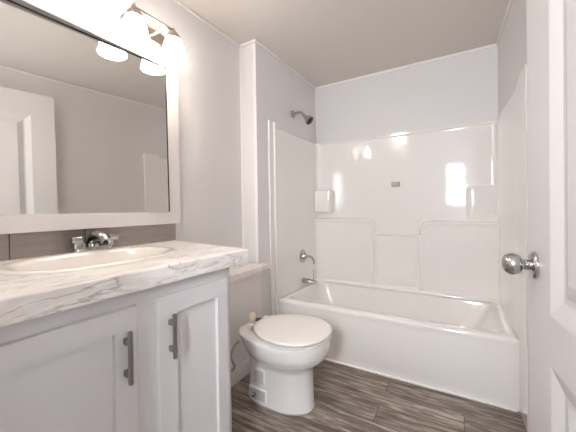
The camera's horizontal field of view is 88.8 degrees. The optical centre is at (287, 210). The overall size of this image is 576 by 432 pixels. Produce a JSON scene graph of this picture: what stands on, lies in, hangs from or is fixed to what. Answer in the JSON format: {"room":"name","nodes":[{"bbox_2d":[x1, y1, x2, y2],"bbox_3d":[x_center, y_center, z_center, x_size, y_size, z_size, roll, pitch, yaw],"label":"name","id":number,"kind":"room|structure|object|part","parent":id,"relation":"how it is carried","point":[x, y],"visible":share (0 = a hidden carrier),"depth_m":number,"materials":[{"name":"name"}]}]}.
{"room":"bathroom","nodes":[
{"label":"bathroom","id":0,"kind":"room"},
{"bbox_2d":[50,0,241,247],"bbox_3d":[-1.087,-0.049,1.086,0.120,2.342,2.702,0,1,31],"label":"wall","id":1,"kind":"structure","parent":0,"point":[209,81],"depth_m":1.89,"materials":[{"name":"white paint"}]},
{"bbox_2d":[0,223,175,260],"bbox_3d":[-0.911,0.129,1.254,0.008,0.096,1.025,0,1,31],"label":"backsplash","id":2,"kind":"structure","parent":1,"relation":"attached to","point":[32,244],"depth_m":1.22,"materials":[{"name":"grey tile"}]},
{"bbox_2d":[0,0,179,233],"bbox_3d":[-0.881,-0.374,1.276,0.053,0.906,0.956,0,1,31],"label":"mirror","id":3,"kind":"object","parent":1,"relation":"attached to","point":[89,118],"visible":0.98,"depth_m":1.25,"materials":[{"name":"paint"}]},
{"bbox_2d":[119,3,186,65],"bbox_3d":[-0.683,-0.882,1.471,0.194,0.180,0.346,0,1,31],"label":"vanity light","id":4,"kind":"object","parent":1,"relation":"attached to","point":[134,31],"visible":1,"depth_m":1.43,"materials":[{"name":"white glass"}]},
{"bbox_2d":[126,3,142,17],"bbox_3d":[-0.712,-0.928,1.363,0.068,0.064,0.068,0,1,31],"label":"socket","id":5,"kind":"object","parent":4,"relation":"attached to","point":[133,10],"depth_m":1.34,"materials":[{"name":"silver metal"}]},
{"bbox_3d":[-0.710,-0.848,1.363,0.056,0.090,0.056,0,1,31],"label":"bulb","id":6,"kind":"part","parent":4,"relation":"part of","materials":[{"name":"white glass"}]},
{"bbox_3d":[-0.710,-0.846,1.363,0.132,0.111,0.132,0,1,31],"label":"lamp shade","id":7,"kind":"part","parent":4,"relation":"part of","materials":[{"name":"white glass"}]},
{"bbox_3d":[-0.679,-0.933,1.522,0.113,0.037,0.016,0,1,31],"label":"arm","id":8,"kind":"part","parent":4,"relation":"part of","materials":[{"name":"silver metal"}]},
{"bbox_2d":[167,27,179,38],"bbox_3d":[-0.602,-0.931,1.547,0.068,0.064,0.068,0,1,31],"label":"socket","id":9,"kind":"object","parent":4,"relation":"attached to","point":[173,34],"depth_m":1.52,"materials":[{"name":"silver metal"}]},
{"bbox_3d":[-0.601,-0.849,1.548,0.132,0.111,0.132,0,1,31],"label":"lamp shade","id":10,"kind":"part","parent":4,"relation":"part of","materials":[{"name":"white glass"}]},
{"bbox_3d":[-0.601,-0.851,1.547,0.056,0.090,0.056,0,1,31],"label":"bulb","id":11,"kind":"part","parent":4,"relation":"part of","materials":[{"name":"white glass"}]},
{"bbox_2d":[173,0,239,47],"bbox_3d":[-0.777,-1.218,1.499,0.011,0.020,1.642,0,1,31],"label":"trim","id":12,"kind":"structure","parent":1,"relation":"attached to","point":[181,4],"depth_m":1.90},
{"bbox_2d":[230,42,315,368],"bbox_3d":[-0.270,-0.071,2.301,0.289,2.342,1.805,0,1,31],"label":"wall","id":13,"kind":"structure","parent":0,"point":[280,91],"depth_m":2.20,"materials":[{"name":"white paint"}]},
{"bbox_2d":[231,358,249,386],"bbox_3d":[-0.378,1.057,1.806,0.012,0.098,0.812,0,1,31],"label":"baseboard","id":14,"kind":"structure","parent":13,"relation":"attached to","point":[243,369],"depth_m":1.91,"materials":[{"name":"white wood"}]},
{"bbox_2d":[239,47,243,247],"bbox_3d":[-0.345,-0.419,2.207,0.020,1.602,0.006,0,1,31],"label":"trim","id":15,"kind":"structure","parent":13,"relation":"attached to","point":[240,51],"depth_m":2.20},
{"bbox_2d":[230,272,261,287],"bbox_3d":[-0.394,0.454,1.794,0.006,0.064,0.792,0,1,31],"label":"trim","id":16,"kind":"structure","parent":13,"relation":"attached to","point":[259,274],"depth_m":1.97,"materials":[{"name":"white wood"}]},
{"bbox_2d":[240,39,255,46],"bbox_3d":[-0.293,-1.231,2.160,0.147,0.020,0.011,0,1,31],"label":"trim","id":17,"kind":"structure","parent":13,"relation":"attached to","point":[253,40],"depth_m":2.15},
{"bbox_2d":[229,262,270,281],"bbox_3d":[-0.431,0.405,1.826,0.246,0.034,0.814,0,1,31],"label":"ledge shelf","id":18,"kind":"object","parent":13,"relation":"on","point":[242,270],"visible":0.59,"depth_m":1.96,"materials":[{"name":"stone"}]},
{"bbox_2d":[253,42,258,262],"bbox_3d":[-0.235,-0.420,2.142,0.025,1.602,0.006,0,1,31],"label":"trim","id":19,"kind":"structure","parent":13,"relation":"attached to","point":[254,46],"depth_m":2.14,"materials":[{"name":"white wood"}]},
{"bbox_2d":[256,39,315,88],"bbox_3d":[0.026,-1.239,2.566,0.011,0.020,1.014,0,1,31],"label":"trim","id":20,"kind":"structure","parent":13,"relation":"attached to","point":[257,41],"depth_m":2.45,"materials":[{"name":"white wood"}]},
{"bbox_2d":[291,110,313,124],"bbox_3d":[0.128,-0.812,2.550,0.195,0.150,0.084,0,1,31],"label":"shower","id":21,"kind":"object","parent":13,"relation":"attached to","point":[308,119],"visible":1,"depth_m":2.53,"materials":[{"name":"silver metal"}]},
{"bbox_2d":[179,0,508,86],"bbox_3d":[0.057,-1.276,1.046,2.149,0.080,3.835,0,1,31],"label":"ceiling","id":22,"kind":"structure","parent":0,"point":[326,42],"depth_m":2.02,"materials":[{"name":"paint"}]},
{"bbox_2d":[231,360,526,431],"bbox_3d":[0.091,1.146,1.067,2.149,0.080,3.835,0,1,31],"label":"floor","id":23,"kind":"structure","parent":0,"point":[347,399],"depth_m":1.61,"materials":[{"name":"brown wood"}]},
{"bbox_2d":[0,267,231,431],"bbox_3d":[-0.676,0.675,1.031,0.630,0.884,0.805,0,1,31],"label":"vanity cabinet","id":24,"kind":"object","parent":23,"relation":"on","point":[157,358],"visible":0.92,"depth_m":0.84,"materials":[{"name":"paint"}]},
{"bbox_3d":[-0.538,0.637,0.721,0.018,0.711,0.357,0,1,31],"label":"cabinet door","id":25,"kind":"part","parent":24,"relation":"part of","materials":[{"name":"paint"}]},
{"bbox_2d":[0,240,247,326],"bbox_3d":[-0.648,0.203,1.092,0.625,0.056,1.012,0,1,31],"label":"countertop","id":26,"kind":"structure","parent":24,"relation":"on","point":[22,297],"depth_m":0.80,"materials":[{"name":"stone"}]},
{"bbox_2d":[0,246,176,275],"bbox_3d":[-0.689,0.239,1.081,0.410,0.144,0.570,0,1,31],"label":"sink","id":27,"kind":"object","parent":26,"relation":"in","point":[93,259],"visible":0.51,"depth_m":1.11,"materials":[{"name":"ceramic"}]},
{"bbox_2d":[69,231,118,252],"bbox_3d":[-0.810,0.131,1.253,0.144,0.088,0.186,0,1,31],"label":"faucet","id":28,"kind":"object","parent":26,"relation":"on","point":[77,244],"visible":0.98,"depth_m":1.23,"materials":[{"name":"silver metal"}]},
{"bbox_3d":[-0.875,0.121,1.212,0.066,0.025,0.039,0,1,42],"label":"lever","id":29,"kind":"part","parent":28,"relation":"part of","materials":[{"name":"silver metal"}]},
{"bbox_3d":[-0.875,0.145,1.224,0.046,0.023,0.046,0,1,31],"label":"handle","id":30,"kind":"part","parent":28,"relation":"part of","materials":[{"name":"silver metal"}]},
{"bbox_3d":[-0.845,0.165,1.274,0.052,0.022,0.156,0,1,31],"label":"plate","id":31,"kind":"part","parent":28,"relation":"part of","materials":[{"name":"silver metal"}]},
{"bbox_3d":[-0.810,0.123,1.253,0.144,0.073,0.054,0,1,31],"label":"spout","id":32,"kind":"part","parent":28,"relation":"part of","materials":[{"name":"silver metal"}]},
{"bbox_3d":[-0.816,0.143,1.324,0.046,0.023,0.046,0,1,31],"label":"handle","id":33,"kind":"part","parent":28,"relation":"part of","materials":[{"name":"silver metal"}]},
{"bbox_3d":[-0.805,0.119,1.329,0.066,0.025,0.039,-1,1,19],"label":"lever","id":34,"kind":"part","parent":28,"relation":"part of","materials":[{"name":"silver metal"}]},
{"bbox_3d":[-0.454,0.369,0.831,0.018,0.017,0.015,0,1,31],"label":"post","id":35,"kind":"part","parent":24,"relation":"part of","materials":[{"name":"grey metal"}]},
{"bbox_3d":[-0.453,0.460,0.832,0.018,0.017,0.015,0,1,31],"label":"post","id":36,"kind":"part","parent":24,"relation":"part of","materials":[{"name":"grey metal"}]},
{"bbox_3d":[-0.441,0.414,0.824,0.011,0.150,0.011,0,1,31],"label":"handle","id":37,"kind":"part","parent":24,"relation":"part of","materials":[{"name":"grey metal"}]},
{"bbox_3d":[-0.365,0.406,0.951,0.011,0.146,0.011,0,1,31],"label":"handle","id":38,"kind":"part","parent":24,"relation":"part of","materials":[{"name":"grey metal"}]},
{"bbox_3d":[-0.331,0.631,1.071,0.018,0.711,0.319,0,1,31],"label":"cabinet door","id":39,"kind":"part","parent":24,"relation":"part of","materials":[{"name":"paint"}]},
{"bbox_2d":[239,314,331,415],"bbox_3d":[-0.018,0.881,1.717,0.554,0.442,0.424,0,1,31],"label":"toilet","id":40,"kind":"object","parent":23,"relation":"on","point":[284,350],"visible":1,"depth_m":1.59,"materials":[{"name":"ceramic"}]},
{"bbox_2d":[231,340,239,370],"bbox_3d":[-0.329,0.872,1.763,0.034,0.229,0.135,-1,1,-36],"label":"supply hose","id":41,"kind":"object","parent":40,"relation":"attached to","point":[238,341],"visible":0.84,"depth_m":1.76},
{"bbox_2d":[249,312,255,322],"bbox_3d":[-0.220,0.672,1.844,0.047,0.067,0.044,-1,1,3],"label":"sponge","id":42,"kind":"object","parent":40,"relation":"on","point":[252,316],"visible":0.97,"depth_m":1.83,"materials":[{"name":"beige"}]},
{"bbox_3d":[-0.175,1.047,1.675,0.105,0.054,0.001,0,1,31],"label":"plate","id":43,"kind":"part","parent":40,"relation":"part of","materials":[{"name":"white ceramic"}]},
{"bbox_3d":[-0.169,1.047,1.686,0.125,0.070,0.026,0,1,31],"label":"plate","id":44,"kind":"part","parent":40,"relation":"part of","materials":[{"name":"ceramic"}]},
{"bbox_3d":[-0.167,0.944,1.671,0.065,0.070,0.001,0,1,31],"label":"plate","id":45,"kind":"part","parent":40,"relation":"part of","materials":[{"name":"white ceramic"}]},
{"bbox_3d":[-0.161,0.944,1.681,0.085,0.090,0.023,0,1,31],"label":"plate","id":46,"kind":"part","parent":40,"relation":"part of","materials":[{"name":"ceramic"}]},
{"bbox_3d":[0.021,0.671,1.690,0.457,0.023,0.424,0,1,31],"label":"lid","id":47,"kind":"part","parent":40,"relation":"part of","materials":[{"name":"plastic"}]},
{"bbox_3d":[0.026,0.696,1.688,0.438,0.015,0.412,0,1,31],"label":"seat","id":48,"kind":"part","parent":40,"relation":"part of","materials":[{"name":"plastic"}]},
{"bbox_2d":[268,64,528,431],"bbox_3d":[0.730,0.190,2.212,1.560,1.795,0.943,0,1,31],"label":"bathtub","id":49,"kind":"object","parent":23,"relation":"on","point":[407,235],"visible":0.99,"depth_m":2.35,"materials":[{"name":"plastic"}]},
{"bbox_3d":[0.097,0.021,2.664,0.012,1.374,0.769,0,1,31],"label":"panel","id":50,"kind":"part","parent":49,"relation":"part of","materials":[{"name":"plastic"}]},
{"bbox_2d":[300,249,314,263],"bbox_3d":[0.185,0.421,2.682,0.115,0.130,0.124,0,1,31],"label":"shower valve","id":51,"kind":"object","parent":49,"relation":"attached to","point":[303,256],"visible":1,"depth_m":2.68,"materials":[{"name":"silver metal"}]},
{"bbox_2d":[302,269,315,284],"bbox_3d":[0.193,0.600,2.680,0.128,0.142,0.048,0,1,31],"label":"tub spout","id":52,"kind":"object","parent":49,"relation":"attached to","point":[304,280],"visible":1,"depth_m":2.66,"materials":[{"name":"silver metal"}]},
{"bbox_2d":[315,190,332,211],"bbox_3d":[0.355,-0.091,2.915,0.176,0.218,0.070,0,1,31],"label":"soap shelf","id":53,"kind":"object","parent":49,"relation":"attached to","point":[323,198],"depth_m":2.88,"materials":[{"name":"plastic"}]},
{"bbox_2d":[281,280,518,339],"bbox_3d":[0.780,0.892,2.298,1.542,0.388,0.751,0,1,31],"label":"tub basin","id":54,"kind":"object","parent":49,"relation":"in","point":[354,310],"depth_m":2.26,"materials":[{"name":"plastic"}]},
{"bbox_3d":[0.933,0.008,2.593,1.502,1.374,0.076,0,1,31],"label":"panel","id":55,"kind":"part","parent":49,"relation":"part of","materials":[{"name":"plastic"}]},
{"bbox_3d":[1.408,0.009,1.886,0.012,1.374,0.770,-1,1,28],"label":"panel","id":56,"kind":"part","parent":49,"relation":"part of","materials":[{"name":"plastic"}]},
{"bbox_2d":[316,46,497,143],"bbox_3d":[1.021,-0.092,2.654,2.149,2.342,0.120,0,1,31],"label":"wall","id":57,"kind":"structure","parent":0,"point":[462,89],"depth_m":2.53,"materials":[{"name":"white paint"}]},
{"bbox_2d":[315,89,317,140],"bbox_3d":[0.291,-0.975,2.998,0.022,0.522,0.008,0,1,31],"label":"trim","id":58,"kind":"structure","parent":57,"relation":"attached to","point":[316,110],"depth_m":2.99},
{"bbox_2d":[316,43,497,88],"bbox_3d":[0.936,-1.252,2.609,1.510,0.020,0.011,0,1,31],"label":"trim","id":59,"kind":"structure","parent":57,"relation":"attached to","point":[491,45],"depth_m":2.52,"materials":[{"name":"white wood"}]},
{"bbox_2d":[498,0,526,117],"bbox_3d":[0.804,-0.071,0.624,0.120,2.342,3.603,-1,1,28],"label":"wall","id":60,"kind":"structure","parent":0,"point":[512,45],"depth_m":1.76,"materials":[{"name":"white paint"}]},
{"bbox_2d":[496,0,511,44],"bbox_3d":[0.987,-1.239,1.123,0.011,0.020,2.496,-1,1,28],"label":"trim","id":61,"kind":"structure","parent":60,"relation":"attached to","point":[510,1],"depth_m":1.94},
{"bbox_3d":[-0.404,-0.052,0.375,1.782,2.342,0.235,0,1,31],"label":"wall","id":62,"kind":"structure","parent":0,"visible":0},
{"bbox_2d":[501,0,575,431],"bbox_3d":[0.460,0.039,0.439,0.171,2.110,0.760,0,1,31],"label":"door","id":63,"kind":"structure","parent":62,"relation":"in","point":[550,263],"depth_m":0.63,"materials":[{"name":"paint"}]},
{"bbox_3d":[0.605,0.135,0.729,0.012,0.067,0.067,-1,1,25],"label":"knob","id":64,"kind":"part","parent":63,"relation":"part of","materials":[{"name":"silver metal"}]},
{"bbox_3d":[0.471,-0.304,0.425,0.011,1.070,0.460,-1,1,25],"label":"moulded panel","id":65,"kind":"part","parent":63,"relation":"part of","materials":[{"name":"paint"}]},
{"bbox_3d":[0.483,0.608,0.433,0.011,0.537,0.460,-1,1,25],"label":"moulded panel","id":66,"kind":"part","parent":63,"relation":"part of","materials":[{"name":"paint"}]}
]}

